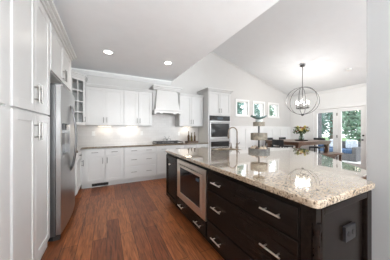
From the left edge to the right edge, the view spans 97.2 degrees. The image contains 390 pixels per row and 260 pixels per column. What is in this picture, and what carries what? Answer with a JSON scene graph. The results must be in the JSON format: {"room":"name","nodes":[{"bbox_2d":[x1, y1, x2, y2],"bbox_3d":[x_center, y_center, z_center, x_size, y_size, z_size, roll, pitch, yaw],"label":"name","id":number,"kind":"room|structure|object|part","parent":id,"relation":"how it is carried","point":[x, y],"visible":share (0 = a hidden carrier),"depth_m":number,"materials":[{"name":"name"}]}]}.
{"room":"kitchen","nodes":[
{"label":"kitchen","id":0,"kind":"room"},
{"bbox_2d":[77,53,289,144],"bbox_3d":[0.589,-0.901,5.963,8.560,4.362,0.120,0,0,-27],"label":"wall","id":1,"kind":"structure","parent":0,"point":[211,71],"depth_m":6.28,"materials":[{"name":"paint"}]},
{"bbox_2d":[70,70,87,125],"bbox_3d":[-2.770,-0.685,3.816,0.618,1.150,0.637,0,0,-27],"label":"upper cabinet","id":2,"kind":"object","parent":1,"relation":"attached to","point":[78,80],"visible":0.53,"depth_m":3.91,"materials":[{"name":"white paint"}]},
{"bbox_3d":[-2.770,-1.210,3.816,0.618,0.100,0.637,0,0,-27],"label":"crown moulding","id":3,"kind":"part","parent":2,"relation":"part of","materials":[{"name":"white paint"}]},
{"bbox_2d":[85,83,123,125],"bbox_3d":[-2.212,-0.588,4.241,0.815,0.955,0.387,0,0,-27],"label":"upper cabinet","id":4,"kind":"object","parent":1,"relation":"attached to","point":[104,104],"visible":1,"depth_m":4.10,"materials":[{"name":"white paint"}]},
{"bbox_3d":[-2.324,-0.557,4.023,0.392,0.875,0.020,0,0,-27],"label":"door","id":5,"kind":"part","parent":4,"relation":"part of","materials":[{"name":"white paint"}]},
{"bbox_3d":[-2.212,-1.035,4.241,0.815,0.060,0.387,0,0,-27],"label":"crown moulding","id":6,"kind":"part","parent":4,"relation":"part of","materials":[{"name":"white paint"}]},
{"bbox_3d":[-1.969,-0.557,4.204,0.392,0.875,0.020,0,0,-27],"label":"door","id":7,"kind":"part","parent":4,"relation":"part of","materials":[{"name":"white paint"}]},
{"bbox_2d":[71,68,171,84],"bbox_3d":[-1.906,-1.409,4.570,2.670,0.100,0.085,0,0,-27],"label":"trim","id":8,"kind":"structure","parent":1,"relation":"attached to","point":[83,71],"depth_m":4.53,"materials":[{"name":"paint"}]},
{"bbox_2d":[77,113,197,144],"bbox_3d":[-1.543,-0.103,4.798,3.700,0.934,0.009,0,0,-27],"label":"backsplash","id":9,"kind":"structure","parent":1,"relation":"attached to","point":[163,124],"depth_m":4.78,"materials":[{"name":"tile"}]},
{"bbox_2d":[124,87,152,125],"bbox_3d":[-1.531,-0.588,4.590,0.715,0.955,0.387,0,0,-27],"label":"upper cabinet","id":10,"kind":"object","parent":1,"relation":"attached to","point":[137,102],"visible":0.96,"depth_m":4.44,"materials":[{"name":"white paint"}]},
{"bbox_3d":[-1.621,-0.557,4.383,0.342,0.875,0.020,0,0,-27],"label":"door","id":11,"kind":"part","parent":10,"relation":"part of","materials":[{"name":"white paint"}]},
{"bbox_3d":[-1.531,-1.035,4.590,0.715,0.060,0.387,0,0,-27],"label":"crown moulding","id":12,"kind":"part","parent":10,"relation":"part of","materials":[{"name":"white paint"}]},
{"bbox_3d":[-1.310,-0.557,4.541,0.342,0.875,0.020,0,0,-27],"label":"door","id":13,"kind":"part","parent":10,"relation":"part of","materials":[{"name":"white paint"}]},
{"bbox_2d":[149,84,182,115],"bbox_3d":[-0.818,-0.807,4.865,0.825,0.775,0.530,0,0,-27],"label":"range hood","id":14,"kind":"object","parent":1,"relation":"attached to","point":[164,98],"visible":0.9,"depth_m":4.67,"materials":[{"name":"white paint"}]},
{"bbox_3d":[-0.827,-1.138,4.883,0.825,0.114,0.490,0,0,-27],"label":"crown moulding","id":15,"kind":"part","parent":14,"relation":"part of","materials":[{"name":"white paint"}]},
{"bbox_2d":[175,93,203,126],"bbox_3d":[-0.165,-0.588,5.289,0.795,0.955,0.387,0,0,-27],"label":"upper cabinet","id":16,"kind":"object","parent":1,"relation":"attached to","point":[190,105],"visible":0.94,"depth_m":5.13,"materials":[{"name":"white paint"}]},
{"bbox_3d":[-0.272,-0.557,5.073,0.382,0.875,0.020,0,0,-27],"label":"door","id":17,"kind":"part","parent":16,"relation":"part of","materials":[{"name":"white paint"}]},
{"bbox_3d":[-0.165,-1.035,5.289,0.795,0.060,0.387,0,0,-27],"label":"crown moulding","id":18,"kind":"part","parent":16,"relation":"part of","materials":[{"name":"white paint"}]},
{"bbox_3d":[0.074,-0.557,5.250,0.382,0.875,0.020,0,0,-27],"label":"door","id":19,"kind":"part","parent":16,"relation":"part of","materials":[{"name":"white paint"}]},
{"bbox_2d":[235,99,249,116],"bbox_3d":[1.782,-0.825,6.528,0.720,0.650,0.100,0,0,-27],"label":"window","id":20,"kind":"structure","parent":1,"relation":"in","point":[236,100],"depth_m":6.50,"materials":[{"name":"paint"}]},
{"bbox_3d":[1.768,-0.825,6.555,0.528,0.498,0.040,0,0,-27],"label":"sash","id":21,"kind":"part","parent":20,"relation":"part of","materials":[{"name":"paint"}]},
{"bbox_2d":[210,51,289,97],"bbox_3d":[1.783,-2.270,6.494,5.590,1.607,0.019,0,0,-27],"label":"trim","id":22,"kind":"structure","parent":1,"relation":"attached to","point":[211,51],"depth_m":6.60,"materials":[{"name":"paint"}]},
{"bbox_2d":[253,101,265,117],"bbox_3d":[2.548,-0.825,6.920,0.720,0.650,0.100,0,0,-27],"label":"window","id":23,"kind":"structure","parent":1,"relation":"in","point":[254,102],"depth_m":7.02,"materials":[{"name":"paint"}]},
{"bbox_3d":[2.534,-0.825,6.947,0.528,0.498,0.040,0,0,-27],"label":"sash","id":24,"kind":"part","parent":23,"relation":"part of","materials":[{"name":"paint"}]},
{"bbox_2d":[230,126,290,147],"bbox_3d":[2.601,0.499,6.896,3.883,1.298,0.049,0,0,-27],"label":"wainscoting","id":25,"kind":"structure","parent":1,"relation":"attached to","point":[244,132],"depth_m":6.76,"materials":[{"name":"paint"}]},
{"bbox_2d":[267,102,279,117],"bbox_3d":[3.313,-0.825,7.312,0.720,0.650,0.100,0,0,-27],"label":"window","id":26,"kind":"structure","parent":1,"relation":"in","point":[269,103],"depth_m":7.31,"materials":[{"name":"paint"}]},
{"bbox_2d":[41,160,360,259],"bbox_3d":[3.368,1.340,5.317,13.160,0.120,11.600,0,0,-27],"label":"floor","id":27,"kind":"structure","parent":0,"point":[138,220],"depth_m":2.21,"materials":[{"name":"brown wood"}]},
{"bbox_2d":[0,0,5,259],"bbox_3d":[-1.164,-0.021,0.601,0.549,2.599,0.870,0,0,-27],"label":"pantry cabinet","id":28,"kind":"object","parent":27,"relation":"on","point":[2,2],"visible":1,"depth_m":1.04,"materials":[{"name":"white paint"}]},
{"bbox_3d":[-1.088,-0.685,0.878,0.022,1.050,0.421,0,0,-27],"label":"door","id":29,"kind":"part","parent":28,"relation":"part of","materials":[{"name":"white paint"}]},
{"bbox_3d":[-1.088,0.517,0.878,0.022,1.325,0.421,0,0,-27],"label":"door","id":30,"kind":"part","parent":28,"relation":"part of","materials":[{"name":"white paint"}]},
{"bbox_2d":[2,0,57,259],"bbox_3d":[-1.573,-0.021,1.400,0.549,2.599,0.924,0,0,-27],"label":"pantry cabinet","id":31,"kind":"object","parent":27,"relation":"on","point":[29,19],"depth_m":1.37,"materials":[{"name":"white paint"}]},
{"bbox_3d":[-1.228,0.029,1.087,0.064,2.499,0.053,0,0,-27],"label":"filler strip","id":32,"kind":"part","parent":31,"relation":"part of","materials":[{"name":"white wood"}]},
{"bbox_3d":[-1.317,-0.685,1.325,0.022,1.050,0.418,0,0,-27],"label":"door","id":33,"kind":"part","parent":31,"relation":"part of","materials":[{"name":"white paint"}]},
{"bbox_3d":[-1.317,0.517,1.325,0.022,1.325,0.418,0,0,-27],"label":"door","id":34,"kind":"part","parent":31,"relation":"part of","materials":[{"name":"white paint"}]},
{"bbox_3d":[-1.368,-0.320,1.494,0.040,0.160,0.012,0,0,-27],"label":"handle","id":35,"kind":"part","parent":31,"relation":"part of","materials":[{"name":"silver metal"}]},
{"bbox_3d":[-1.402,-0.320,1.560,0.040,0.160,0.012,0,0,-27],"label":"handle","id":36,"kind":"part","parent":31,"relation":"part of","materials":[{"name":"silver metal"}]},
{"bbox_3d":[-1.402,0.010,1.560,0.040,0.160,0.012,0,0,-27],"label":"handle","id":37,"kind":"part","parent":31,"relation":"part of","materials":[{"name":"silver metal"}]},
{"bbox_3d":[-1.510,-0.685,1.702,0.022,1.050,0.421,0,0,-27],"label":"door","id":38,"kind":"part","parent":31,"relation":"part of","materials":[{"name":"white paint"}]},
{"bbox_3d":[-1.510,0.517,1.702,0.022,1.325,0.421,0,0,-27],"label":"door","id":39,"kind":"part","parent":31,"relation":"part of","materials":[{"name":"white paint"}]},
{"bbox_3d":[-1.585,-1.270,1.424,0.549,0.100,0.870,0,0,-27],"label":"crown moulding","id":40,"kind":"part","parent":31,"relation":"part of","materials":[{"name":"white paint"}]},
{"bbox_2d":[48,83,76,241],"bbox_3d":[-1.980,0.367,2.320,0.658,1.825,0.985,0,0,-27],"label":"refrigerator","id":41,"kind":"object","parent":27,"relation":"on","point":[63,126],"visible":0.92,"depth_m":2.01,"materials":[{"name":"metal"}]},
{"bbox_3d":[-1.661,0.343,2.184,0.072,1.725,0.452,0,0,-27],"label":"freezer door","id":42,"kind":"part","parent":41,"relation":"part of","materials":[{"name":"metal"}]},
{"bbox_3d":[-1.647,-0.039,2.173,0.047,0.078,0.326,0,0,-27],"label":"dispenser panel","id":43,"kind":"part","parent":41,"relation":"part of","materials":[{"name":"black glass"}]},
{"bbox_3d":[-1.887,0.343,2.625,0.072,1.725,0.527,0,0,-27],"label":"fridge door","id":44,"kind":"part","parent":41,"relation":"part of","materials":[{"name":"metal"}]},
{"bbox_3d":[-1.694,0.110,2.391,0.082,0.907,0.020,0,0,-27],"label":"handle","id":45,"kind":"part","parent":41,"relation":"part of","materials":[{"name":"metal"}]},
{"bbox_3d":[-1.722,0.110,2.447,0.082,0.907,0.020,0,0,-27],"label":"handle","id":46,"kind":"part","parent":41,"relation":"part of","materials":[{"name":"metal"}]},
{"bbox_2d":[75,150,83,195],"bbox_3d":[-2.496,0.846,3.259,0.595,0.867,0.675,0,0,-27],"label":"base cabinet","id":47,"kind":"object","parent":27,"relation":"on","point":[78,160],"visible":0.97,"depth_m":3.33,"materials":[{"name":"white paint"}]},
{"bbox_3d":[-2.270,0.495,3.361,0.020,0.140,0.628,0,0,-27],"label":"drawer","id":48,"kind":"part","parent":47,"relation":"part of","materials":[{"name":"white paint"}]},
{"bbox_3d":[-2.270,0.872,3.361,0.020,0.567,0.628,0,0,-27],"label":"door","id":49,"kind":"part","parent":47,"relation":"part of","materials":[{"name":"white paint"}]},
{"bbox_2d":[76,141,207,152],"bbox_3d":[-1.247,0.387,4.231,3.690,0.042,1.268,0,0,-27],"label":"countertop","id":50,"kind":"structure","parent":47,"relation":"on","point":[79,147],"depth_m":4.20,"materials":[{"name":"grey stone"}]},
{"bbox_2d":[153,140,182,143],"bbox_3d":[-0.764,0.340,4.809,0.760,0.052,0.471,0,0,-27],"label":"cooktop","id":51,"kind":"object","parent":50,"relation":"in","point":[175,141],"visible":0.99,"depth_m":4.71,"materials":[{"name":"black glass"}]},
{"bbox_2d":[81,148,104,188],"bbox_3d":[-2.353,0.846,4.012,0.453,0.867,0.648,0,0,-27],"label":"base cabinet","id":52,"kind":"object","parent":27,"relation":"on","point":[93,170],"visible":0.99,"depth_m":3.77,"materials":[{"name":"white paint"}]},
{"bbox_3d":[-2.202,0.495,3.782,0.364,0.140,0.020,0,0,-27],"label":"drawer","id":53,"kind":"part","parent":52,"relation":"part of","materials":[{"name":"white paint"}]},
{"bbox_3d":[-2.202,0.872,3.782,0.364,0.567,0.020,0,0,-27],"label":"door","id":54,"kind":"part","parent":52,"relation":"part of","materials":[{"name":"white paint"}]},
{"bbox_2d":[92,182,107,186],"bbox_3d":[-2.144,1.230,3.895,0.330,0.060,0.006,0,0,-27],"label":"floor vent","id":55,"kind":"object","parent":52,"relation":"attached to","point":[104,183],"visible":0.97,"depth_m":3.89,"materials":[{"name":"black metal"}]},
{"bbox_2d":[105,147,123,185],"bbox_3d":[-1.977,0.846,4.205,0.388,0.867,0.648,0,0,-27],"label":"base cabinet","id":56,"kind":"object","parent":27,"relation":"on","point":[114,157],"visible":1,"depth_m":3.96,"materials":[{"name":"white paint"}]},
{"bbox_3d":[-1.852,0.495,3.961,0.366,0.140,0.020,0,0,-27],"label":"drawer","id":57,"kind":"part","parent":56,"relation":"part of","materials":[{"name":"white paint"}]},
{"bbox_3d":[-1.852,0.872,3.961,0.366,0.567,0.020,0,0,-27],"label":"door","id":58,"kind":"part","parent":56,"relation":"part of","materials":[{"name":"white paint"}]},
{"bbox_2d":[123,146,155,182],"bbox_3d":[-1.461,0.846,4.469,0.768,0.867,0.648,0,0,-27],"label":"base cabinet","id":59,"kind":"object","parent":27,"relation":"on","point":[139,162],"visible":0.98,"depth_m":4.21,"materials":[{"name":"white paint"}]},
{"bbox_3d":[-1.336,1.016,4.225,0.730,0.279,0.020,0,0,-27],"label":"drawer","id":60,"kind":"part","parent":59,"relation":"part of","materials":[{"name":"white paint"}]},
{"bbox_3d":[-1.336,0.720,4.225,0.730,0.264,0.020,0,0,-27],"label":"drawer","id":61,"kind":"part","parent":59,"relation":"part of","materials":[{"name":"white paint"}]},
{"bbox_3d":[-1.336,0.495,4.225,0.730,0.140,0.020,0,0,-27],"label":"drawer","id":62,"kind":"part","parent":59,"relation":"part of","materials":[{"name":"white paint"}]},
{"bbox_2d":[155,145,183,178],"bbox_3d":[-0.771,0.846,4.822,0.778,0.867,0.648,0,0,-27],"label":"base cabinet","id":63,"kind":"object","parent":27,"relation":"on","point":[160,150],"visible":0.41,"depth_m":4.48,"materials":[{"name":"white paint"}]},
{"bbox_3d":[-0.815,0.872,4.492,0.371,0.567,0.020,0,0,-27],"label":"door","id":64,"kind":"part","parent":63,"relation":"part of","materials":[{"name":"white paint"}]},
{"bbox_3d":[-0.815,0.495,4.492,0.371,0.140,0.020,0,0,-27],"label":"drawer","id":65,"kind":"part","parent":63,"relation":"part of","materials":[{"name":"white paint"}]},
{"bbox_3d":[-0.477,0.495,4.664,0.371,0.140,0.020,0,0,-27],"label":"drawer","id":66,"kind":"part","parent":63,"relation":"part of","materials":[{"name":"white paint"}]},
{"bbox_2d":[166,153,180,210],"bbox_3d":[-0.144,0.846,3.051,0.671,0.867,0.558,0,0,-27],"label":"base cabinet","id":67,"kind":"object","parent":27,"relation":"on","point":[171,160],"visible":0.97,"depth_m":2.91,"materials":[{"name":"brown wood"}]},
{"bbox_2d":[177,157,210,243],"bbox_3d":[0.185,0.846,2.407,0.672,0.867,0.881,0,0,-27],"label":"base cabinet","id":68,"kind":"object","parent":27,"relation":"on","point":[196,220],"visible":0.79,"depth_m":2.16,"materials":[{"name":"brown wood"}]},
{"bbox_2d":[177,159,206,221],"bbox_3d":[0.124,0.728,2.376,0.484,0.565,0.859,0,0,-27],"label":"microwave","id":69,"kind":"object","parent":68,"relation":"in","point":[191,179],"visible":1,"depth_m":2.13,"materials":[{"name":"metal"}]},
{"bbox_3d":[-0.074,0.728,2.269,0.033,0.437,0.681,0,0,-27],"label":"door","id":70,"kind":"part","parent":69,"relation":"part of","materials":[{"name":"beige metal"}]},
{"bbox_3d":[0.041,0.725,2.046,0.030,0.362,0.119,0,0,-27],"label":"control panel","id":71,"kind":"part","parent":69,"relation":"part of","materials":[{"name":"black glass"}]},
{"bbox_3d":[-0.070,1.101,2.277,0.020,0.167,0.859,0,0,-27],"label":"drawer","id":72,"kind":"part","parent":68,"relation":"part of","materials":[{"name":"brown wood"}]},
{"bbox_2d":[184,144,207,148],"bbox_3d":[-0.085,0.846,5.173,0.760,0.867,0.648,0,0,-27],"label":"base cabinet","id":73,"kind":"object","parent":27,"relation":"on","point":[192,145],"visible":0.14,"depth_m":4.93,"materials":[{"name":"white paint"}]},
{"bbox_3d":[-0.124,0.495,4.845,0.362,0.140,0.020,0,0,-27],"label":"drawer","id":74,"kind":"part","parent":73,"relation":"part of","materials":[{"name":"white paint"}]},
{"bbox_3d":[0.205,0.495,5.013,0.362,0.140,0.020,0,0,-27],"label":"drawer","id":75,"kind":"part","parent":73,"relation":"part of","materials":[{"name":"white paint"}]},
{"bbox_2d":[197,87,233,146],"bbox_3d":[0.641,0.017,5.519,0.962,2.524,0.692,0,0,-27],"label":"oven tower","id":76,"kind":"object","parent":27,"relation":"on","point":[216,102],"visible":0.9,"depth_m":5.24,"materials":[{"name":"white paint"}]},
{"bbox_3d":[0.587,-0.807,5.186,0.393,0.685,0.020,0,0,-27],"label":"door","id":77,"kind":"part","parent":76,"relation":"part of","materials":[{"name":"white paint"}]},
{"bbox_3d":[0.641,-1.203,5.519,0.962,0.084,0.692,0,0,-27],"label":"crown moulding","id":78,"kind":"part","parent":76,"relation":"part of","materials":[{"name":"white paint"}]},
{"bbox_2d":[209,115,229,146],"bbox_3d":[0.666,0.243,5.469,0.736,1.350,0.587,0,0,-27],"label":"double oven","id":79,"kind":"object","parent":76,"relation":"in","point":[219,126],"visible":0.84,"depth_m":5.23,"materials":[{"name":"metal"}]},
{"bbox_3d":[0.767,0.588,5.272,0.736,0.625,0.031,0,0,-27],"label":"oven door","id":80,"kind":"part","parent":79,"relation":"part of","materials":[{"name":"metal"}]},
{"bbox_3d":[0.767,-0.007,5.272,0.736,0.535,0.031,0,0,-27],"label":"oven door","id":81,"kind":"part","parent":79,"relation":"part of","materials":[{"name":"metal"}]},
{"bbox_3d":[0.767,-0.357,5.272,0.736,0.145,0.031,0,0,-27],"label":"control panel","id":82,"kind":"part","parent":79,"relation":"part of","materials":[{"name":"black glass"}]},
{"bbox_3d":[0.942,-0.807,5.368,0.393,0.685,0.020,0,0,-27],"label":"door","id":83,"kind":"part","parent":76,"relation":"part of","materials":[{"name":"white paint"}]},
{"bbox_2d":[207,169,300,259],"bbox_3d":[0.618,0.846,1.561,0.672,0.867,1.011,0,0,-27],"label":"base cabinet","id":84,"kind":"object","parent":27,"relation":"on","point":[245,221],"visible":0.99,"depth_m":1.31,"materials":[{"name":"brown wood"}]},
{"bbox_3d":[0.365,1.077,1.427,0.020,0.215,0.997,0,0,-27],"label":"drawer","id":85,"kind":"part","parent":84,"relation":"part of","materials":[{"name":"brown wood"}]},
{"bbox_3d":[0.490,0.780,1.118,0.040,0.012,0.155,0,0,-27],"label":"handle","id":86,"kind":"part","parent":84,"relation":"part of","materials":[{"name":"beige metal"}]},
{"bbox_3d":[0.490,0.532,1.118,0.040,0.012,0.155,0,0,-27],"label":"handle","id":87,"kind":"part","parent":84,"relation":"part of","materials":[{"name":"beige metal"}]},
{"bbox_2d":[265,138,279,147],"bbox_3d":[3.008,0.793,6.679,0.400,0.976,0.409,0,0,-27],"label":"dining chair","id":88,"kind":"object","parent":27,"relation":"on","point":[267,138],"visible":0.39,"depth_m":6.74,"materials":[{"name":"black wood"}]},
{"bbox_2d":[272,139,283,147],"bbox_3d":[2.761,0.793,5.524,0.409,0.976,0.400,0,0,-27],"label":"dining chair","id":89,"kind":"object","parent":27,"relation":"on","point":[274,142],"visible":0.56,"depth_m":5.38,"materials":[{"name":"black wood"}]},
{"bbox_2d":[279,137,292,147],"bbox_3d":[3.720,0.793,7.043,0.400,0.976,0.409,0,0,-27],"label":"dining chair","id":90,"kind":"object","parent":27,"relation":"on","point":[280,138],"visible":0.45,"depth_m":7.06,"materials":[{"name":"black wood"}]},
{"bbox_2d":[265,139,331,152],"bbox_3d":[3.666,0.825,6.139,1.880,0.910,1.250,0,0,-27],"label":"dining table","id":91,"kind":"object","parent":27,"relation":"on","point":[297,144],"visible":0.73,"depth_m":5.71,"materials":[{"name":"brown wood"}]},
{"bbox_3d":[4.575,0.843,6.020,0.250,0.874,0.090,0,0,-27],"label":"leg","id":92,"kind":"part","parent":91,"relation":"part of","materials":[{"name":"brown wood"}]},
{"bbox_3d":[3.719,0.357,6.014,0.420,0.025,0.420,0,0,-27],"label":"tray","id":93,"kind":"object","parent":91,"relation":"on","visible":0},
{"bbox_3d":[3.719,0.256,6.014,0.170,0.210,0.168,0,0,-27],"label":"vase","id":94,"kind":"object","parent":93,"relation":"on","visible":0},
{"bbox_2d":[293,125,309,139],"bbox_3d":[3.713,0.090,6.014,0.543,0.500,0.560,0,0,-27],"label":"flower bouquet","id":95,"kind":"object","parent":94,"relation":"in","point":[302,130],"visible":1,"depth_m":5.96,"materials":[{"name":"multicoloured plant"}]},
{"bbox_2d":[309,138,324,152],"bbox_3d":[4.649,0.793,6.557,0.409,0.976,0.400,0,0,-27],"label":"dining chair","id":96,"kind":"object","parent":27,"relation":"on","point":[314,146],"visible":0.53,"depth_m":6.58,"materials":[{"name":"black wood"}]},
{"bbox_2d":[318,113,321,137],"bbox_3d":[6.733,-0.150,9.454,0.360,2.900,0.360,0,0,-27],"label":"porch post","id":97,"kind":"object","parent":27,"relation":"on","point":[319,114],"visible":0.07,"depth_m":9.32,"materials":[{"name":"grey paint"}]},
{"bbox_2d":[319,152,343,160],"bbox_3d":[4.227,1.020,5.516,1.450,0.520,0.290,0,0,-27],"label":"bench","id":98,"kind":"object","parent":27,"relation":"on","point":[333,155],"visible":0.4,"depth_m":5.57,"materials":[{"name":"brown wood"}]},
{"bbox_3d":[4.227,0.785,5.516,1.450,0.050,0.290,0,0,-27],"label":"seat","id":99,"kind":"part","parent":98,"relation":"part of","materials":[{"name":"brown wood"}]},
{"bbox_2d":[301,190,371,259],"bbox_3d":[0.936,0.846,1.099,0.702,0.867,0.095,0,0,-27],"label":"island end panel","id":100,"kind":"object","parent":27,"relation":"on","point":[321,229],"visible":0.69,"depth_m":1.05,"materials":[{"name":"brown wood"}]},
{"bbox_3d":[0.656,0.846,0.929,0.048,0.867,0.047,0,0,-27],"label":"corner post","id":101,"kind":"part","parent":100,"relation":"part of","materials":[{"name":"brown wood"}]},
{"bbox_2d":[343,222,355,242],"bbox_3d":[0.991,0.655,1.104,0.132,0.094,0.021,0,0,-27],"label":"island outlet","id":102,"kind":"object","parent":100,"relation":"attached to","point":[349,230],"visible":1,"depth_m":1.09,"materials":[{"name":"black plastic"}]},
{"bbox_2d":[318,141,360,161],"bbox_3d":[6.454,0.910,8.132,0.840,0.780,2.100,0,0,-27],"label":"sofa","id":103,"kind":"object","parent":27,"relation":"on","point":[354,154],"visible":0.27,"depth_m":7.24,"materials":[{"name":"grey fabric"}]},
{"bbox_2d":[329,148,351,153],"bbox_3d":[6.613,0.919,7.702,0.690,0.158,0.900,0,0,-27],"label":"seat cushion","id":104,"kind":"object","parent":103,"relation":"on","point":[344,150],"depth_m":7.39,"materials":[{"name":"blue fabric"}]},
{"bbox_3d":[6.775,0.759,8.296,0.120,0.479,2.100,0,0,-27],"label":"backrest","id":105,"kind":"part","parent":103,"relation":"part of","materials":[{"name":"white fabric"}]},
{"bbox_2d":[346,140,357,148],"bbox_3d":[6.942,0.635,7.618,0.140,0.400,0.420,0,0,-27],"label":"throw pillow","id":106,"kind":"object","parent":103,"relation":"on","point":[349,143],"visible":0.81,"depth_m":7.57,"materials":[{"name":"white fabric"}]},
{"bbox_3d":[6.846,0.860,7.232,0.718,0.279,0.140,0,0,-27],"label":"arm","id":107,"kind":"part","parent":103,"relation":"part of","materials":[{"name":"grey fabric"}]},
{"bbox_3d":[1.222,0.846,2.695,1.410,0.867,2.435,0,0,-27],"label":"panels","id":108,"kind":"object","parent":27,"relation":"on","visible":0},
{"bbox_2d":[165,146,374,208],"bbox_3d":[1.153,0.387,2.618,2.538,0.042,2.630,0,0,-27],"label":"countertop","id":109,"kind":"structure","parent":108,"relation":"on","point":[306,177],"depth_m":1.55,"materials":[{"name":"stone"}]},
{"bbox_2d":[227,127,239,147],"bbox_3d":[0.799,0.149,3.531,0.250,0.433,0.134,0,0,-17],"label":"faucet","id":110,"kind":"object","parent":109,"relation":"on","point":[237,143],"visible":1,"depth_m":3.58,"materials":[{"name":"silver metal"}]},
{"bbox_2d":[248,122,269,152],"bbox_3d":[1.087,0.116,2.926,0.344,0.500,0.344,0,0,-27],"label":"tiered stand","id":111,"kind":"object","parent":109,"relation":"on","point":[258,136],"visible":0.92,"depth_m":2.82,"materials":[{"name":"wood"}]},
{"bbox_2d":[250,114,266,121],"bbox_3d":[1.095,-0.171,2.934,0.293,0.188,0.239,0,0,-27],"label":"bowl","id":112,"kind":"object","parent":111,"relation":"on","point":[257,117],"visible":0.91,"depth_m":2.88,"materials":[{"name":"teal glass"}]},
{"bbox_2d":[53,0,366,96],"bbox_3d":[2.262,-2.331,2.561,8.680,1.742,7.700,0,0,-27],"label":"ceiling","id":113,"kind":"structure","parent":0,"point":[142,35],"depth_m":3.58,"materials":[{"name":"paint"}]},
{"bbox_2d":[102,50,113,54],"bbox_3d":[-1.629,-1.456,3.221,0.196,0.006,0.196,0,0,-27],"label":"recessed light","id":114,"kind":"object","parent":113,"relation":"in","point":[109,52],"visible":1,"depth_m":3.23,"materials":[{"name":"paint"}]},
{"bbox_2d":[286,65,319,115],"bbox_3d":[3.354,-1.237,5.367,0.898,1.595,0.940,0,0,-27],"label":"orb chandelier","id":115,"kind":"object","parent":113,"relation":"hanging from","point":[302,66],"visible":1,"depth_m":5.36,"materials":[{"name":"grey metal"}]},
{"bbox_3d":[3.354,-1.332,5.367,0.017,1.345,0.017,0,0,-5],"label":"rod","id":116,"kind":"part","parent":115,"relation":"part of","materials":[{"name":"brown metal"}]},
{"bbox_2d":[290,86,366,151],"bbox_3d":[6.099,-0.110,4.457,0.120,2.780,7.580,0,0,-27],"label":"wall","id":117,"kind":"structure","parent":0,"point":[354,95],"depth_m":6.92,"materials":[{"name":"white paint"}]},
{"bbox_2d":[314,108,336,159],"bbox_3d":[4.980,0.245,6.588,0.062,2.060,0.777,0,0,-27],"label":"door","id":118,"kind":"structure","parent":117,"relation":"in","point":[334,111],"depth_m":6.33,"materials":[{"name":"paint"}]},
{"bbox_2d":[292,83,366,98],"bbox_3d":[5.314,-1.454,5.802,0.050,0.096,4.290,0,0,-27],"label":"trim","id":119,"kind":"structure","parent":117,"relation":"attached to","point":[363,84],"depth_m":6.28,"materials":[{"name":"paint"}]},
{"bbox_2d":[311,102,366,169],"bbox_3d":[5.114,0.193,6.217,0.029,2.175,1.750,0,0,-27],"label":"trim","id":120,"kind":"structure","parent":117,"relation":"attached to","point":[361,103],"depth_m":6.08,"materials":[{"name":"paint"}]},
{"bbox_2d":[337,106,365,169],"bbox_3d":[5.302,0.245,5.874,0.138,2.060,0.779,0,0,-27],"label":"door","id":121,"kind":"structure","parent":117,"relation":"in","point":[362,165],"depth_m":5.68,"materials":[{"name":"paint"}]},
{"bbox_2d":[367,0,389,259],"bbox_3d":[2.091,-0.290,-0.070,0.140,3.140,3.171,0,0,-27],"label":"wall","id":122,"kind":"structure","parent":0,"point":[378,11],"depth_m":1.25,"materials":[{"name":"paint"}]},
{"bbox_3d":[-1.549,-0.090,0.612,0.120,2.740,7.700,0,0,-27],"label":"wall","id":123,"kind":"structure","parent":0,"visible":0},
{"bbox_2d":[50,14,76,90],"bbox_3d":[-2.088,-0.995,2.407,0.549,0.650,1.332,0,0,-27],"label":"upper cabinet","id":124,"kind":"object","parent":123,"relation":"attached to","point":[62,53],"visible":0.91,"depth_m":2.29,"materials":[{"name":"white paint"}]},
{"bbox_3d":[-1.762,-0.945,2.196,0.022,0.530,0.599,0,0,-27],"label":"door","id":125,"kind":"part","parent":124,"relation":"part of","materials":[{"name":"white paint"}]},
{"bbox_3d":[-2.088,-1.270,2.407,0.549,0.100,1.332,0,0,-27],"label":"crown moulding","id":126,"kind":"part","parent":124,"relation":"part of","materials":[{"name":"white paint"}]},
{"bbox_3d":[-2.041,-0.945,2.741,0.022,0.530,0.617,0,0,-27],"label":"door","id":127,"kind":"part","parent":124,"relation":"part of","materials":[{"name":"white paint"}]},
{"label":"outside","id":128,"kind":"structure","parent":0,"visible":0},
{"bbox_3d":[8.799,1.605,15.735,50.000,0.350,60.000,0,0,-27],"label":"ground","id":129,"kind":"structure","parent":128,"visible":0},
{"bbox_2d":[237,102,244,113],"bbox_3d":[3.142,-0.870,13.082,1.234,4.610,1.250,0,0,-27],"label":"tree","id":130,"kind":"object","parent":129,"relation":"on","point":[239,110],"visible":0.22,"depth_m":12.77,"materials":[{"name":"green plant"}]},
{"bbox_2d":[254,104,260,114],"bbox_3d":[4.918,-0.711,14.423,1.161,4.293,1.099,0,0,-27],"label":"tree","id":131,"kind":"object","parent":129,"relation":"on","point":[256,110],"visible":0.22,"depth_m":14.10,"materials":[{"name":"green plant"}]},
{"bbox_2d":[269,105,274,115],"bbox_3d":[6.559,-0.566,15.271,1.025,4.004,1.057,0,0,-10],"label":"tree","id":132,"kind":"object","parent":129,"relation":"on","point":[271,112],"visible":0.3,"depth_m":15.01,"materials":[{"name":"green plant"}]},
{"bbox_2d":[322,112,329,136],"bbox_3d":[8.648,-1.192,12.964,2.545,5.252,2.495,0,0,-27],"label":"tree","id":133,"kind":"object","parent":129,"relation":"on","point":[324,128],"visible":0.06,"depth_m":12.22,"materials":[{"name":"green plant"}]},
{"bbox_2d":[322,112,346,139],"bbox_3d":[12.300,-1.808,15.493,4.106,6.484,4.085,0,0,-27],"label":"tree","id":134,"kind":"object","parent":129,"relation":"on","point":[330,119],"visible":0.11,"depth_m":15.40,"materials":[{"name":"green plant"}]},
{"bbox_2d":[342,110,360,141],"bbox_3d":[10.558,-1.087,10.895,2.681,5.042,2.739,0,0,-27],"label":"tree","id":135,"kind":"object","parent":129,"relation":"on","point":[352,119],"visible":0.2,"depth_m":10.83,"materials":[{"name":"green plant"}]}
]}

